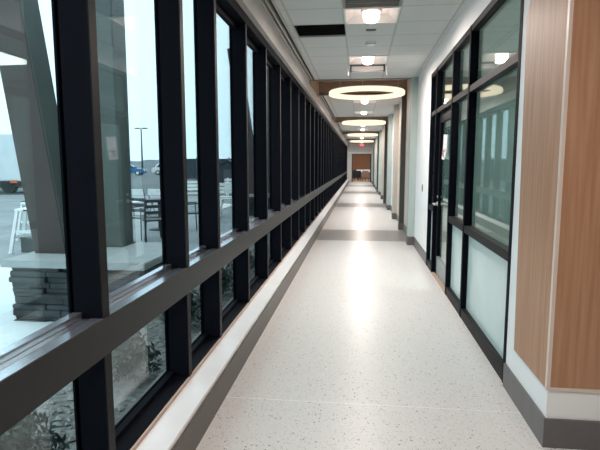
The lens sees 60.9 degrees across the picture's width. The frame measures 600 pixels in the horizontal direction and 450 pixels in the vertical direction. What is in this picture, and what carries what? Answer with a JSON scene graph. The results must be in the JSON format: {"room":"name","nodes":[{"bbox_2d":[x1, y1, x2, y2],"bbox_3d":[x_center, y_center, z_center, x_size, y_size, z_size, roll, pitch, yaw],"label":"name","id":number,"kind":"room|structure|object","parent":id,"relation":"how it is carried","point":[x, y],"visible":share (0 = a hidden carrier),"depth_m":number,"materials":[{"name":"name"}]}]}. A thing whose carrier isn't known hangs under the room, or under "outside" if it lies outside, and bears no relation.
{"room":"building corridor","nodes":[
{"label":"building corridor","id":0,"kind":"room"},
{"bbox_2d":[115,259,269,424],"bbox_3d":[1.031,-0.718,19.061,0.238,0.386,48.000,1,7,7],"label":"wall","id":1,"kind":"structure","parent":0,"point":[162,373],"depth_m":3.15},
{"bbox_2d":[0,0,115,449],"bbox_3d":[-0.952,-0.180,1.617,0.159,2.753,1.030,1,7,7],"label":"window","id":2,"kind":"structure","parent":1,"relation":"in","point":[76,347],"depth_m":2.06,"materials":[{"name":"black metal"}]},
{"bbox_2d":[109,0,191,449],"bbox_3d":[-0.832,-0.304,2.637,0.159,2.753,1.040,1,7,7],"label":"window","id":3,"kind":"structure","parent":1,"relation":"in","point":[166,289],"depth_m":3.04,"materials":[{"name":"black metal"}]},
{"bbox_2d":[189,0,221,371],"bbox_3d":[-0.730,-0.410,3.510,0.159,2.753,0.730,1,7,7],"label":"window","id":4,"kind":"structure","parent":1,"relation":"in","point":[205,265],"depth_m":3.79,"materials":[{"name":"black metal"}]},
{"bbox_2d":[216,0,249,333],"bbox_3d":[-0.627,-0.515,4.377,0.159,2.753,1.030,1,7,7],"label":"window","id":5,"kind":"structure","parent":1,"relation":"in","point":[235,243],"depth_m":4.77,"materials":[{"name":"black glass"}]},
{"bbox_2d":[130,181,345,449],"bbox_3d":[1.144,-0.925,18.972,0.010,0.038,47.900,1,7,7],"label":"trim","id":6,"kind":"structure","parent":1,"relation":"attached to","point":[188,379],"depth_m":3.43,"materials":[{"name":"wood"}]},
{"bbox_2d":[136,180,347,449],"bbox_3d":[1.227,-0.911,18.964,0.156,0.028,47.900,1,7,7],"label":"trim","id":7,"kind":"structure","parent":1,"relation":"attached to","point":[166,432],"depth_m":3.48,"materials":[{"name":"paint"}]},
{"bbox_2d":[247,16,268,299],"bbox_3d":[-0.508,-0.639,5.393,0.159,2.753,1.030,1,7,7],"label":"window","id":8,"kind":"structure","parent":1,"relation":"in","point":[258,226],"depth_m":5.79,"materials":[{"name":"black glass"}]},
{"bbox_2d":[171,180,348,449],"bbox_3d":[1.233,-0.806,18.976,0.176,0.182,47.900,1,7,7],"label":"baseboard","id":9,"kind":"structure","parent":1,"relation":"attached to","point":[190,438],"depth_m":3.73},
{"bbox_2d":[267,42,281,275],"bbox_3d":[-0.389,-0.762,6.409,0.159,2.753,1.030,1,7,7],"label":"window","id":10,"kind":"structure","parent":1,"relation":"in","point":[273,60],"depth_m":6.82,"materials":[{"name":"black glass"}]},
{"bbox_2d":[281,60,291,259],"bbox_3d":[-0.269,-0.886,7.424,0.159,2.753,1.030,1,7,7],"label":"window","id":11,"kind":"structure","parent":1,"relation":"in","point":[286,207],"depth_m":7.84,"materials":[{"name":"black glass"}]},
{"bbox_2d":[291,73,298,246],"bbox_3d":[-0.150,-1.009,8.440,0.159,2.753,1.030,1,7,7],"label":"window","id":12,"kind":"structure","parent":1,"relation":"in","point":[294,83],"depth_m":8.86,"materials":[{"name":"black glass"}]},
{"bbox_2d":[299,84,305,237],"bbox_3d":[-0.030,-1.133,9.455,0.159,2.753,1.030,1,7,7],"label":"window","id":13,"kind":"structure","parent":1,"relation":"in","point":[302,198],"depth_m":9.87,"materials":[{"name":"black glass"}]},
{"bbox_2d":[305,93,310,230],"bbox_3d":[0.089,-1.256,10.471,0.159,2.753,1.030,1,7,7],"label":"window","id":14,"kind":"structure","parent":1,"relation":"in","point":[307,98],"depth_m":10.88,"materials":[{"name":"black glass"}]},
{"bbox_2d":[310,100,314,224],"bbox_3d":[0.209,-1.379,11.486,0.159,2.753,1.030,1,7,7],"label":"window","id":15,"kind":"structure","parent":1,"relation":"in","point":[312,130],"depth_m":11.91,"materials":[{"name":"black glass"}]},
{"bbox_2d":[314,105,318,219],"bbox_3d":[0.328,-1.503,12.502,0.159,2.753,1.030,1,7,7],"label":"window","id":16,"kind":"structure","parent":1,"relation":"in","point":[316,107],"depth_m":12.93,"materials":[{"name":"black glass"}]},
{"bbox_2d":[318,110,321,214],"bbox_3d":[0.448,-1.626,13.518,0.159,2.753,1.030,1,7,7],"label":"window","id":17,"kind":"structure","parent":1,"relation":"in","point":[319,112],"depth_m":13.93,"materials":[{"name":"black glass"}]},
{"bbox_2d":[321,114,323,210],"bbox_3d":[0.567,-1.750,14.533,0.159,2.753,1.030,1,7,7],"label":"window","id":18,"kind":"structure","parent":1,"relation":"in","point":[322,116],"depth_m":14.96,"materials":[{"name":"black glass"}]},
{"bbox_2d":[324,117,326,206],"bbox_3d":[0.687,-1.873,15.549,0.159,2.753,1.030,1,7,7],"label":"window","id":19,"kind":"structure","parent":1,"relation":"in","point":[325,119],"depth_m":15.97,"materials":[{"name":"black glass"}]},
{"bbox_2d":[326,120,328,204],"bbox_3d":[0.806,-1.997,16.564,0.159,2.753,1.030,1,7,7],"label":"window","id":20,"kind":"structure","parent":1,"relation":"in","point":[327,122],"depth_m":16.98,"materials":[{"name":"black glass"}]},
{"bbox_2d":[328,123,329,201],"bbox_3d":[0.926,-2.120,17.580,0.159,2.753,1.030,1,7,7],"label":"window","id":21,"kind":"structure","parent":1,"relation":"in","point":[329,123],"depth_m":18.00,"materials":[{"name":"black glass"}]},
{"bbox_2d":[330,124,331,199],"bbox_3d":[1.045,-2.244,18.595,0.159,2.753,1.030,1,7,7],"label":"window","id":22,"kind":"structure","parent":1,"relation":"in","point":[330,124],"depth_m":18.99,"materials":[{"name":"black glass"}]},
{"bbox_2d":[331,127,332,198],"bbox_3d":[1.165,-2.367,19.611,0.159,2.753,1.030,1,7,7],"label":"window","id":23,"kind":"structure","parent":1,"relation":"in","point":[332,127],"depth_m":20.07,"materials":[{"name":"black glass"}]},
{"bbox_2d":[333,128,334,195],"bbox_3d":[1.284,-2.490,20.627,0.159,2.753,1.030,1,7,7],"label":"window","id":24,"kind":"structure","parent":1,"relation":"in","point":[333,128],"depth_m":21.04,"materials":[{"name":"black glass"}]},
{"bbox_2d":[334,131,335,194],"bbox_3d":[1.404,-2.614,21.642,0.159,2.753,1.030,1,7,7],"label":"window","id":25,"kind":"structure","parent":1,"relation":"in","point":[335,131],"depth_m":22.03,"materials":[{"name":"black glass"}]},
{"bbox_2d":[335,132,336,193],"bbox_3d":[1.523,-2.737,22.658,0.159,2.753,1.030,1,7,7],"label":"window","id":26,"kind":"structure","parent":1,"relation":"in","point":[336,132],"depth_m":23.08,"materials":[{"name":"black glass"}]},
{"bbox_2d":[336,134,337,191],"bbox_3d":[1.643,-2.861,23.673,0.159,2.753,1.030,1,7,7],"label":"window","id":27,"kind":"structure","parent":1,"relation":"in","point":[337,134],"depth_m":24.09,"materials":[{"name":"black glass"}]},
{"bbox_2d":[217,0,347,146],"bbox_3d":[1.046,-3.962,18.614,0.320,0.665,47.900,1,7,7],"label":"wall","id":28,"kind":"structure","parent":0,"point":[254,9],"depth_m":6.32,"materials":[{"name":"paint"}]},
{"bbox_2d":[260,0,315,79],"bbox_3d":[-0.630,-1.913,2.448,0.132,0.032,15.140,1,7,7],"label":"trim","id":29,"kind":"structure","parent":28,"relation":"attached to","point":[262,1],"depth_m":6.32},
{"bbox_2d":[309,81,318,96],"bbox_3d":[0.318,-3.056,10.970,0.020,0.340,2.160,1,7,7],"label":"trim","id":30,"kind":"structure","parent":28,"relation":"attached to","point":[314,84],"depth_m":11.05,"materials":[{"name":"brown wood"}]},
{"bbox_2d":[319,94,334,116],"bbox_3d":[0.844,-3.436,14.975,0.132,0.032,5.950,1,7,7],"label":"trim","id":31,"kind":"structure","parent":28,"relation":"attached to","point":[320,96],"depth_m":13.98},
{"bbox_2d":[347,143,371,181],"bbox_3d":[4.938,-5.189,42.399,2.500,3.230,0.200,1,7,7],"label":"wall","id":32,"kind":"structure","parent":0,"point":[367,147],"depth_m":42.23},
{"bbox_2d":[352,154,370,181],"bbox_3d":[5.111,-4.734,42.429,1.610,2.320,0.250,1,7,7],"label":"door frame","id":33,"kind":"structure","parent":32,"relation":"in","point":[352,154],"depth_m":42.26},
{"bbox_2d":[345,133,375,138],"bbox_3d":[3.770,-5.384,30.951,1.950,0.020,6.000,1,7,7],"label":"ceiling","id":34,"kind":"structure","parent":0,"point":[348,137],"depth_m":32.22,"materials":[{"name":"tile"}]},
{"bbox_2d":[353,155,369,178],"bbox_3d":[5.562,-5.766,47.276,8.200,3.200,9.700,1,7,7],"label":"wall","id":35,"kind":"structure","parent":0,"point":[360,162],"depth_m":51.84,"materials":[{"name":"brown wood"}]},
{"bbox_2d":[338,121,384,130],"bbox_3d":[2.821,-4.404,22.890,1.950,0.020,6.150,1,7,7],"label":"ceiling","id":36,"kind":"structure","parent":0,"point":[344,127],"depth_m":23.15,"materials":[{"name":"tile"}]},
{"bbox_2d":[324,93,400,116],"bbox_3d":[1.876,-3.427,14.855,1.950,0.020,5.950,1,7,7],"label":"ceiling","id":37,"kind":"structure","parent":0,"point":[340,107],"depth_m":14.81,"materials":[{"name":"tile"}]},
{"bbox_2d":[353,100,375,103],"bbox_3d":[1.677,-3.203,13.207,0.590,0.137,0.590,1,7,7],"label":"recessed light","id":38,"kind":"object","parent":37,"relation":"in","point":[354,101],"visible":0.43,"depth_m":13.41,"materials":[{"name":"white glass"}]},
{"bbox_2d":[319,79,407,82],"bbox_3d":[1.341,-3.230,10.829,2.080,0.040,2.160,1,7,7],"label":"ceiling","id":39,"kind":"structure","parent":0,"point":[396,79],"depth_m":11.71,"materials":[{"name":"brown paint"}]},
{"bbox_2d":[329,80,404,99],"bbox_3d":[1.418,-2.982,10.830,1.600,0.452,1.600,1,7,7],"label":"ring light","id":40,"kind":"object","parent":39,"relation":"hanging from","point":[397,91],"visible":0.99,"depth_m":10.48,"materials":[{"name":"white plastic"}]},
{"bbox_2d":[274,0,468,79],"bbox_3d":[0.402,-2.123,2.301,1.950,0.460,15.140,1,7,7],"label":"ceiling","id":41,"kind":"structure","parent":0,"point":[409,44],"depth_m":6.53,"materials":[{"name":"tile"}]},
{"bbox_2d":[347,64,387,75],"bbox_3d":[1.111,-2.547,8.401,0.652,0.170,0.077,1,7,7],"label":"ceiling vent","id":42,"kind":"object","parent":41,"relation":"in","point":[353,68],"visible":0.99,"depth_m":8.38,"materials":[{"name":"white metal"}]},
{"bbox_2d":[348,55,387,64],"bbox_3d":[1.056,-2.562,7.931,0.590,0.137,0.590,1,7,7],"label":"recessed light","id":43,"kind":"object","parent":41,"relation":"in","point":[366,59],"visible":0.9,"depth_m":7.98,"materials":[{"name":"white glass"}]},
{"bbox_2d":[343,7,400,23],"bbox_3d":[0.778,-2.275,5.565,0.590,0.137,0.590,1,7,7],"label":"recessed light","id":44,"kind":"object","parent":41,"relation":"in","point":[374,15],"visible":0.95,"depth_m":5.59,"materials":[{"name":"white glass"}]},
{"bbox_2d":[342,0,402,7],"bbox_3d":[0.705,-2.205,4.943,0.590,0.014,0.600,1,7,7],"label":"ceiling vent","id":45,"kind":"object","parent":41,"relation":"in","point":[343,1],"visible":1,"depth_m":5.15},
{"bbox_2d":[374,138,375,184],"bbox_3d":[4.922,-4.064,33.268,0.122,3.200,0.220,1,7,7],"label":"wall","id":46,"kind":"structure","parent":0,"point":[375,138],"depth_m":33.20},
{"bbox_2d":[375,136,377,186],"bbox_3d":[4.599,-3.730,30.522,0.122,3.200,0.350,1,7,7],"label":"wall","id":47,"kind":"structure","parent":0,"point":[376,136],"depth_m":30.36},
{"bbox_2d":[377,133,378,188],"bbox_3d":[4.312,-3.433,28.082,0.122,3.200,0.200,1,7,7],"label":"wall","id":48,"kind":"structure","parent":0,"point":[378,133],"depth_m":27.96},
{"bbox_2d":[378,130,381,191],"bbox_3d":[4.012,-3.123,25.533,0.122,3.200,1.030,1,7,7],"label":"wall","id":49,"kind":"structure","parent":0,"point":[380,142],"depth_m":25.06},
{"bbox_2d":[381,126,384,194],"bbox_3d":[3.642,-2.741,22.388,0.122,3.200,0.350,1,7,7],"label":"wall","id":50,"kind":"structure","parent":0,"point":[383,127],"depth_m":22.23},
{"bbox_2d":[383,121,387,198],"bbox_3d":[3.355,-2.445,19.947,0.122,3.200,0.200,1,7,7],"label":"wall","id":51,"kind":"structure","parent":0,"point":[386,124],"depth_m":19.85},
{"bbox_2d":[196,179,576,449],"bbox_3d":[3.380,-1.270,23.789,9.200,0.060,58.000,1,7,7],"label":"floor","id":52,"kind":"structure","parent":0,"point":[358,323],"depth_m":3.99,"materials":[{"name":"stone"}]},
{"bbox_2d":[353,171,360,180],"bbox_3d":[5.112,-4.465,46.099,0.820,0.900,0.680,-2,7,-13],"label":"lounge chair","id":53,"kind":"object","parent":52,"relation":"on","point":[357,174],"visible":0.74,"depth_m":45.78,"materials":[{"name":"fabric"}]},
{"bbox_2d":[361,171,369,180],"bbox_3d":[5.928,-4.368,45.306,0.820,0.900,0.680,5,9,36],"label":"lounge chair","id":54,"kind":"object","parent":52,"relation":"on","point":[365,174],"visible":0.77,"depth_m":45.02,"materials":[{"name":"beige fabric"}]},
{"bbox_2d":[233,397,519,412],"bbox_3d":[0.456,1.208,3.362,1.935,0.051,0.006,1,7,7],"label":"floor seam","id":55,"kind":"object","parent":52,"relation":"on","point":[233,397],"depth_m":3.35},
{"bbox_2d":[386,114,392,204],"bbox_3d":[3.066,-2.147,17.497,0.122,3.200,0.830,1,7,7],"label":"wall","id":56,"kind":"structure","parent":0,"point":[390,115],"depth_m":17.12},
{"bbox_2d":[392,105,398,212],"bbox_3d":[2.708,-1.776,14.450,0.122,3.200,0.350,1,7,7],"label":"wall","id":57,"kind":"structure","parent":0,"point":[396,107],"depth_m":14.29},
{"bbox_2d":[398,92,406,222],"bbox_3d":[2.421,-1.480,12.010,0.122,3.200,0.200,1,7,7],"label":"wall","id":58,"kind":"structure","parent":0,"point":[403,98],"depth_m":11.91,"materials":[{"name":"paint"}]},
{"bbox_2d":[319,93,385,95],"bbox_3d":[1.459,-3.068,11.950,2.060,0.032,0.040,1,7,7],"label":"trim","id":59,"kind":"structure","parent":58,"relation":"attached to","point":[346,93],"depth_m":11.93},
{"bbox_2d":[407,76,418,236],"bbox_3d":[2.165,-1.215,9.831,0.122,3.200,0.280,1,7,7],"label":"wall","id":60,"kind":"structure","parent":0,"point":[414,80],"depth_m":9.71,"materials":[{"name":"paint"}]},
{"bbox_2d":[309,78,410,80],"bbox_3d":[1.203,-2.801,9.777,2.060,0.038,0.050,1,7,7],"label":"trim","id":61,"kind":"structure","parent":60,"relation":"attached to","point":[375,78],"depth_m":9.76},
{"bbox_2d":[391,0,506,251],"bbox_3d":[3.812,-2.813,22.856,0.130,3.230,39.370,1,7,7],"label":"wall","id":62,"kind":"structure","parent":0,"point":[424,80],"depth_m":8.25,"materials":[{"name":"paint"}]},
{"bbox_2d":[335,117,387,120],"bbox_3d":[2.401,-4.177,19.859,2.080,0.260,0.020,1,7,7],"label":"trim","id":63,"kind":"structure","parent":62,"relation":"attached to","point":[347,118],"depth_m":19.86,"materials":[{"name":"brown wood"}]},
{"bbox_2d":[319,81,406,93],"bbox_3d":[1.468,-3.212,11.922,2.080,0.260,0.020,1,7,7],"label":"trim","id":64,"kind":"structure","parent":62,"relation":"attached to","point":[324,88],"depth_m":11.92,"materials":[{"name":"brown wood"}]},
{"bbox_2d":[397,102,400,215],"bbox_3d":[2.618,-1.701,13.177,0.022,3.022,2.200,1,7,7],"label":"wall panel","id":65,"kind":"object","parent":62,"relation":"attached to","point":[399,128],"visible":0.36,"depth_m":13.85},
{"bbox_2d":[404,79,409,226],"bbox_3d":[2.353,-1.571,10.906,0.022,3.312,1.970,1,7,7],"label":"wall panel","id":66,"kind":"object","parent":62,"relation":"attached to","point":[408,80],"visible":0.36,"depth_m":11.47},
{"bbox_2d":[406,234,425,263],"bbox_3d":[2.046,0.406,9.063,0.133,0.168,2.210,1,7,7],"label":"baseboard","id":67,"kind":"structure","parent":62,"relation":"attached to","point":[420,250],"depth_m":9.16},
{"bbox_2d":[426,68,436,270],"bbox_3d":[1.977,-0.785,7.537,0.078,2.900,0.550,1,7,7],"label":"window","id":68,"kind":"structure","parent":62,"relation":"in","point":[434,74],"depth_m":7.72,"materials":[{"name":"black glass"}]},
{"bbox_2d":[431,49,452,271],"bbox_3d":[1.873,-0.677,6.650,0.078,2.900,1.250,1,7,7],"label":"window","id":69,"kind":"structure","parent":62,"relation":"in","point":[440,108],"depth_m":7.15,"materials":[{"name":"black metal"}]},
{"bbox_2d":[431,108,458,293],"bbox_3d":[1.901,-0.353,6.655,0.192,2.255,1.190,1,7,7],"label":"door","id":70,"kind":"structure","parent":69,"relation":"attached to","point":[440,265],"depth_m":7.08,"materials":[{"name":"metal"}]},
{"bbox_2d":[442,134,446,159],"bbox_3d":[1.892,-1.028,6.716,0.034,0.340,0.310,1,7,7],"label":"paper notice","id":71,"kind":"object","parent":70,"relation":"attached to","point":[445,136],"visible":1,"depth_m":6.67,"materials":[{"name":"white"}]},
{"bbox_2d":[445,28,469,314],"bbox_3d":[1.747,-0.547,5.580,0.078,2.900,0.920,1,7,7],"label":"window","id":72,"kind":"structure","parent":62,"relation":"in","point":[454,224],"depth_m":5.89,"materials":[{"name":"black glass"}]},
{"bbox_2d":[459,0,523,382],"bbox_3d":[1.596,-0.392,4.298,0.078,2.900,1.680,1,7,7],"label":"window","id":73,"kind":"structure","parent":62,"relation":"in","point":[485,261],"depth_m":4.44,"materials":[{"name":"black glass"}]},
{"bbox_2d":[440,70,516,262],"bbox_3d":[3.765,-0.634,5.134,3.920,3.180,5.250,1,7,7],"label":"window glass","id":74,"kind":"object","parent":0,"point":[496,102],"depth_m":7.76,"materials":[{"name":"glass"}]},
{"bbox_2d":[444,0,520,70],"bbox_3d":[3.757,-2.003,4.918,3.925,0.050,5.150,1,7,7],"label":"ceiling","id":75,"kind":"structure","parent":0,"point":[499,38],"depth_m":5.75,"materials":[{"name":"tile"}]},
{"bbox_2d":[506,0,599,420],"bbox_3d":[3.479,-0.378,2.823,4.150,3.230,0.795,1,7,7],"label":"wall","id":76,"kind":"structure","parent":0,"point":[553,404],"depth_m":3.28,"materials":[{"name":"paint"}]},
{"bbox_2d":[514,0,567,386],"bbox_3d":[1.410,-0.386,3.029,0.008,2.524,0.668,1,7,7],"label":"wood panel","id":77,"kind":"object","parent":76,"relation":"attached to","point":[546,27],"visible":0.91,"depth_m":2.99,"materials":[{"name":"brown wood"}]},
{"bbox_2d":[503,363,599,449],"bbox_3d":[3.421,1.141,3.009,4.064,0.168,0.807,1,7,7],"label":"baseboard","id":78,"kind":"structure","parent":76,"relation":"attached to","point":[550,432],"depth_m":2.84,"materials":[{"name":"rubber"}]},
{"bbox_2d":[545,0,573,389],"bbox_3d":[1.371,-0.438,2.663,0.018,2.714,0.028,1,7,7],"label":"trim","id":79,"kind":"structure","parent":76,"relation":"attached to","point":[570,2],"depth_m":2.69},
{"bbox_2d":[550,0,599,389],"bbox_3d":[3.387,-0.416,2.422,4.041,2.698,0.008,1,7,7],"label":"wood panel","id":80,"kind":"object","parent":76,"relation":"attached to","point":[576,336],"visible":1,"depth_m":2.69,"materials":[{"name":"brown wood"}]},
{"bbox_2d":[550,387,599,392],"bbox_3d":[3.387,0.932,2.585,4.041,0.018,0.012,1,7,7],"label":"trim","id":81,"kind":"structure","parent":76,"relation":"attached to","point":[551,388],"depth_m":2.80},
{"bbox_3d":[2.278,-4.199,18.796,2.080,0.040,2.100,1,7,7],"label":"ceiling","id":82,"kind":"structure","parent":0,"visible":0},
{"bbox_2d":[342,117,385,125],"bbox_3d":[2.356,-3.951,18.797,1.600,0.452,1.600,1,7,7],"label":"ring light","id":83,"kind":"object","parent":82,"relation":"hanging from","point":[361,122],"visible":0.98,"depth_m":18.35,"materials":[{"name":"white plastic"}]},
{"bbox_2d":[342,120,385,125],"bbox_3d":[2.356,-3.768,18.819,1.600,0.084,1.600,1,7,7],"label":"diffuser","id":84,"kind":"object","parent":83,"relation":"attached to","point":[347,122],"depth_m":18.42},
{"bbox_3d":[3.235,-5.187,26.930,2.080,0.040,2.100,1,7,7],"label":"ceiling","id":85,"kind":"structure","parent":0,"visible":0},
{"bbox_2d":[347,132,377,136],"bbox_3d":[3.312,-4.939,26.931,1.600,0.452,1.600,1,7,7],"label":"ring light","id":86,"kind":"object","parent":85,"relation":"hanging from","point":[375,133],"visible":0.98,"depth_m":26.53,"materials":[{"name":"white plastic"}]},
{"label":"outside","id":87,"kind":"structure","parent":0,"visible":0},
{"bbox_2d":[0,166,231,195],"bbox_3d":[-108.889,-21.757,192.722,258.700,0.090,480.000,1,7,7],"label":"lot","id":88,"kind":"structure","parent":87,"point":[149,180],"depth_m":40.38,"materials":[{"name":"asphalt"}]},
{"bbox_2d":[0,134,21,192],"bbox_3d":[-18.237,-3.400,28.386,8.240,3.119,2.440,1,7,7],"label":"box truck","id":89,"kind":"object","parent":88,"relation":"on","point":[10,180],"visible":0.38,"depth_m":26.88,"materials":[{"name":"white metal"}]},
{"bbox_2d":[130,164,146,174],"bbox_3d":[-22.618,-7.262,67.194,4.452,1.416,1.816,0,7,-3],"label":"car","id":90,"kind":"object","parent":88,"relation":"on","point":[138,171],"visible":0.44,"depth_m":66.45,"materials":[{"name":"blue paint"}]},
{"bbox_2d":[134,128,147,173],"bbox_3d":[-22.754,-10.633,73.393,1.900,6.620,0.596,1,7,7],"label":"lamp post","id":91,"kind":"object","parent":88,"relation":"on","point":[134,128],"visible":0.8,"depth_m":73.30,"materials":[{"name":"metal"}]},
{"bbox_2d":[130,160,158,165],"bbox_3d":[-143.291,-39.459,322.408,480.000,3.899,12.000,1,7,7],"label":"treeline","id":92,"kind":"object","parent":88,"relation":"on","point":[145,162],"visible":0.06,"depth_m":310.67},
{"bbox_2d":[151,163,159,174],"bbox_3d":[-17.952,-7.679,70.043,4.452,1.556,1.816,0,7,2],"label":"car","id":93,"kind":"object","parent":88,"relation":"on","point":[155,169],"visible":0.35,"depth_m":69.25,"materials":[{"name":"white paint"}]},
{"bbox_2d":[187,158,230,180],"bbox_3d":[-7.660,-4.887,44.932,8.820,2.080,0.120,1,7,7],"label":"fence","id":94,"kind":"object","parent":88,"relation":"on","point":[191,163],"visible":0.08,"depth_m":45.13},
{"bbox_2d":[219,159,231,182],"bbox_3d":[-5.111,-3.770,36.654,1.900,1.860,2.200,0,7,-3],"label":"building","id":95,"kind":"structure","parent":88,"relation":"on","point":[224,167],"depth_m":35.63,"materials":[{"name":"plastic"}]},
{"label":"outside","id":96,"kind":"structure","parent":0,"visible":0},
{"bbox_2d":[0,195,268,260],"bbox_3d":[-14.848,0.700,7.917,28.700,0.100,36.000,1,7,7],"label":"patio","id":97,"kind":"structure","parent":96,"point":[8,203],"depth_m":13.37,"materials":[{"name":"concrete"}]},
{"bbox_2d":[8,207,30,253],"bbox_3d":[-4.849,0.089,9.253,0.672,0.790,0.480,0,7,-1],"label":"bar stool","id":98,"kind":"object","parent":97,"relation":"on","point":[24,230],"visible":0.47,"depth_m":9.06,"materials":[{"name":"white plastic"}]},
{"bbox_2d":[15,202,29,240],"bbox_3d":[-5.526,-0.084,10.681,0.672,0.790,0.480,2,7,19],"label":"bar stool","id":99,"kind":"object","parent":97,"relation":"on","point":[19,226],"visible":0.23,"depth_m":10.57,"materials":[{"name":"white plastic"}]},
{"bbox_2d":[19,236,33,252],"bbox_3d":[-4.832,0.351,9.252,0.360,0.270,0.280,3,7,20],"label":"storage box","id":100,"kind":"object","parent":97,"relation":"on","point":[27,246],"visible":0.38,"depth_m":9.14,"materials":[{"name":"plastic"}]},
{"bbox_2d":[0,266,160,415],"bbox_3d":[-5.993,1.784,-1.411,7.470,0.018,19.400,1,7,7],"label":"snow","id":101,"kind":"object","parent":97,"relation":"on","point":[11,331],"depth_m":5.13,"materials":[{"name":"snow"}]},
{"bbox_2d":[0,242,162,321],"bbox_3d":[-2.163,0.618,5.649,1.500,0.670,1.290,1,7,7],"label":"stone pier","id":102,"kind":"structure","parent":101,"relation":"on","point":[39,280],"depth_m":5.12,"materials":[{"name":"stone"}]},
{"bbox_2d":[0,0,64,253],"bbox_3d":[-2.945,-1.903,5.383,0.962,4.400,0.332,1,7,7],"label":"column","id":103,"kind":"structure","parent":102,"relation":"on","point":[25,71],"depth_m":5.34,"materials":[{"name":"concrete"}]},
{"bbox_2d":[95,0,135,246],"bbox_3d":[-2.286,-1.953,5.792,0.550,4.400,0.360,1,7,7],"label":"column","id":104,"kind":"structure","parent":102,"relation":"on","point":[110,17],"depth_m":5.77,"materials":[{"name":"concrete"}]},
{"bbox_2d":[131,189,147,215],"bbox_3d":[-4.870,-0.675,15.410,0.474,0.837,0.559,0,7,-1],"label":"folding chair","id":105,"kind":"object","parent":97,"relation":"on","point":[135,192],"visible":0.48,"depth_m":15.15,"materials":[{"name":"white plastic"}]},
{"bbox_2d":[132,198,160,236],"bbox_3d":[-3.316,-0.157,10.912,0.464,0.882,0.502,3,8,26],"label":"patio chair","id":106,"kind":"object","parent":97,"relation":"on","point":[134,205],"visible":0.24,"depth_m":10.74,"materials":[{"name":"plastic"}]},
{"bbox_2d":[24,232,269,449],"bbox_3d":[-0.084,-0.092,13.691,0.718,0.079,33.000,1,7,7],"label":"gravel","id":107,"kind":"object","parent":97,"relation":"on","point":[60,407],"visible":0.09,"depth_m":3.52,"materials":[{"name":"gravel"}]},
{"bbox_2d":[0,409,69,449],"bbox_3d":[-1.405,1.079,2.484,0.487,0.358,0.511,1,7,7],"label":"shrub","id":108,"kind":"object","parent":107,"relation":"on","point":[18,437],"visible":0.84,"depth_m":2.50,"materials":[{"name":"green plant"}]},
{"bbox_2d":[111,330,161,383],"bbox_3d":[-1.244,0.930,3.669,0.490,0.369,0.529,1,7,7],"label":"shrub","id":109,"kind":"object","parent":107,"relation":"on","point":[131,357],"visible":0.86,"depth_m":3.60,"materials":[{"name":"green plant"}]},
{"bbox_2d":[159,290,200,326],"bbox_3d":[-1.091,0.776,4.836,0.501,0.393,0.547,1,7,7],"label":"shrub","id":110,"kind":"object","parent":107,"relation":"on","point":[194,309],"visible":0.17,"depth_m":4.80,"materials":[{"name":"green plant"}]},
{"bbox_2d":[199,267,232,294],"bbox_3d":[-0.943,0.647,6.016,0.498,0.364,0.529,1,7,7],"label":"shrub","id":111,"kind":"object","parent":107,"relation":"on","point":[224,272],"visible":0.41,"depth_m":5.96,"materials":[{"name":"green plant"}]},
{"bbox_2d":[225,252,254,271],"bbox_3d":[-0.817,0.508,7.154,0.472,0.365,0.535,1,7,7],"label":"shrub","id":112,"kind":"object","parent":107,"relation":"on","point":[251,256],"visible":0.08,"depth_m":7.08,"materials":[{"name":"green plant"}]},
{"bbox_2d":[139,198,160,230],"bbox_3d":[-3.399,-0.255,12.336,1.000,0.730,1.000,1,7,7],"label":"patio table","id":113,"kind":"object","parent":97,"relation":"on","point":[159,203],"visible":0.25,"depth_m":12.29,"materials":[{"name":"metal"}]},
{"bbox_2d":[139,199,161,241],"bbox_3d":[-3.008,-0.104,10.477,0.464,0.882,0.502,-4,8,-28],"label":"patio chair","id":114,"kind":"object","parent":97,"relation":"on","point":[144,219],"visible":0.59,"depth_m":10.25,"materials":[{"name":"metal"}]},
{"bbox_2d":[147,189,159,215],"bbox_3d":[-4.328,-0.692,15.547,0.474,0.837,0.559,2,7,13],"label":"folding chair","id":115,"kind":"object","parent":97,"relation":"on","point":[149,191],"visible":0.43,"depth_m":15.29,"materials":[{"name":"white plastic"}]},
{"bbox_2d":[187,181,197,193],"bbox_3d":[-4.166,-1.253,19.636,1.500,0.950,0.465,-3,8,-23],"label":"bench","id":116,"kind":"object","parent":97,"relation":"on","point":[189,183],"visible":0.09,"depth_m":19.81,"materials":[{"name":"white plastic"}]},
{"bbox_2d":[188,202,197,229],"bbox_3d":[-2.565,-0.281,11.927,0.502,0.882,0.464,-5,8,-33],"label":"patio chair","id":117,"kind":"object","parent":97,"relation":"on","point":[195,212],"visible":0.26,"depth_m":12.08,"materials":[{"name":"metal"}]},
{"bbox_2d":[219,183,231,197],"bbox_3d":[-2.532,-1.012,17.650,1.500,0.950,0.465,-2,7,-13],"label":"bench","id":118,"kind":"object","parent":97,"relation":"on","point":[222,189],"visible":0.11,"depth_m":17.81,"materials":[{"name":"white plastic"}]},
{"bbox_2d":[220,197,231,215],"bbox_3d":[-2.353,-0.705,14.919,0.780,1.000,0.860,5,9,36],"label":"armchair","id":119,"kind":"object","parent":97,"relation":"on","point":[222,206],"visible":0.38,"depth_m":14.77,"materials":[{"name":"white plastic"}]},
{"bbox_2d":[249,193,269,215],"bbox_3d":[-0.935,-0.650,16.081,1.500,0.670,1.290,1,7,7],"label":"stone pier","id":120,"kind":"structure","parent":97,"relation":"on","point":[251,196],"depth_m":15.56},
{"bbox_2d":[227,49,253,193],"bbox_3d":[-1.718,-3.171,15.815,0.962,4.400,0.332,1,7,7],"label":"column","id":121,"kind":"structure","parent":120,"relation":"on","point":[250,131],"depth_m":15.77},
{"bbox_2d":[267,67,268,192],"bbox_3d":[-1.059,-3.221,16.224,0.550,4.400,0.360,1,7,7],"label":"column","id":122,"kind":"structure","parent":120,"relation":"on","point":[267,67],"depth_m":16.03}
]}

